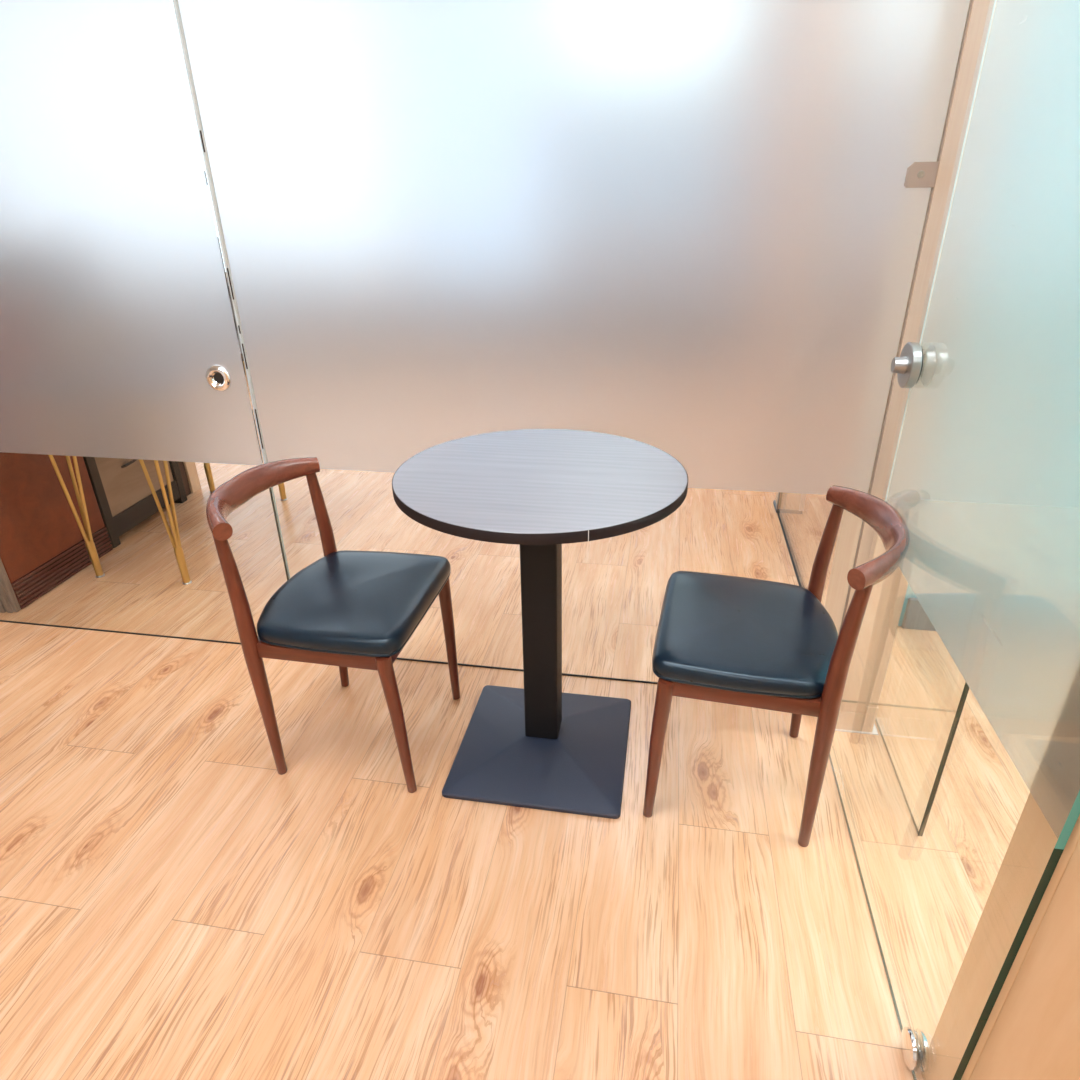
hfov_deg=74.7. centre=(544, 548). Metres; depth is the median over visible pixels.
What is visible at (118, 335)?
door
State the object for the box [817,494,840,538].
wall
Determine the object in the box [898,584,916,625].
wall
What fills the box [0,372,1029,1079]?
floor
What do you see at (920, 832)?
door
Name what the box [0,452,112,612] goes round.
base cabinet
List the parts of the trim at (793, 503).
corner trim, foot plate, corner trim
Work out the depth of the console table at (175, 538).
2.54 m
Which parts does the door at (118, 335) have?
finger pull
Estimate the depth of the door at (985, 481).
0.98 m
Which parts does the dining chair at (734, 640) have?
leg, seat, seat frame, leg, leg, backrest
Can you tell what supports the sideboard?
on the floor
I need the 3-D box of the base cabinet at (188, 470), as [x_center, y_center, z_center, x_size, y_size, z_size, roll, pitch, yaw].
[-1.921,-0.680,3.250,0.440,0.900,0.140,3,27,7]
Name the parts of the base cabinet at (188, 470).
post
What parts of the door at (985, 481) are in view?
lock knob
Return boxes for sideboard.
[83,456,186,547]
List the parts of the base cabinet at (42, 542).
panel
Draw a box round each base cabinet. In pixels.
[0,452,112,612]
[178,461,200,495]
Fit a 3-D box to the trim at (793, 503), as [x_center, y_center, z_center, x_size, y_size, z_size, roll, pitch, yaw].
[1.075,-1.611,2.465,0.114,3.200,0.114,4,27,9]
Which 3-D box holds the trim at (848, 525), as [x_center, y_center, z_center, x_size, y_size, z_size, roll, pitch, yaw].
[0.855,-1.070,1.384,0.103,3.200,0.185,4,27,9]
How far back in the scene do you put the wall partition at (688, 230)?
1.55 m
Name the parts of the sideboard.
handle, door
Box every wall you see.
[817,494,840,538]
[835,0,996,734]
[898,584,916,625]
[970,840,1079,1079]
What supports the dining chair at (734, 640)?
on the floor
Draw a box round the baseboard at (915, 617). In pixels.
[902,598,935,630]
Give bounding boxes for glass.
[777,512,804,587]
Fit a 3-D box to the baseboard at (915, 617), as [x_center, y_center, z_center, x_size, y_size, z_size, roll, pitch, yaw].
[2.344,0.287,2.088,2.400,0.110,0.015,4,27,9]
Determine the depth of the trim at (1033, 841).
0.93 m
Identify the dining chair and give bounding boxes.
[206,457,459,792]
[643,485,909,846]
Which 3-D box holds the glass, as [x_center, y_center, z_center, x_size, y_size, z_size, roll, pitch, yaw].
[0.932,-1.356,1.956,0.017,3.200,1.060,4,27,9]
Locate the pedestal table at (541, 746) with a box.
[392,429,687,818]
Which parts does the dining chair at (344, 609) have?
leg, backrest, leg, seat frame, seat, leg, leg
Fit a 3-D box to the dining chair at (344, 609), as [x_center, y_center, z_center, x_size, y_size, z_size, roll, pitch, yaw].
[-0.494,0.172,1.730,0.457,0.704,0.434,4,27,10]
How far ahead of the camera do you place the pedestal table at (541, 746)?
1.60 m
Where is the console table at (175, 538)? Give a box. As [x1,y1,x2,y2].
[48,329,286,584]
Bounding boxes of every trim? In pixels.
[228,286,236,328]
[773,492,805,513]
[824,509,858,625]
[922,792,1079,1079]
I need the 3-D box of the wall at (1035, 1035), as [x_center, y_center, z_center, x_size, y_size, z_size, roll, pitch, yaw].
[0.405,0.310,-1.377,0.328,3.200,3.837,4,27,9]
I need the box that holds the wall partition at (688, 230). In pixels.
[173,0,970,683]
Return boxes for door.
[0,0,288,643]
[829,0,1079,1079]
[875,683,968,835]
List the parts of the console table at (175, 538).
leg, leg, leg, leg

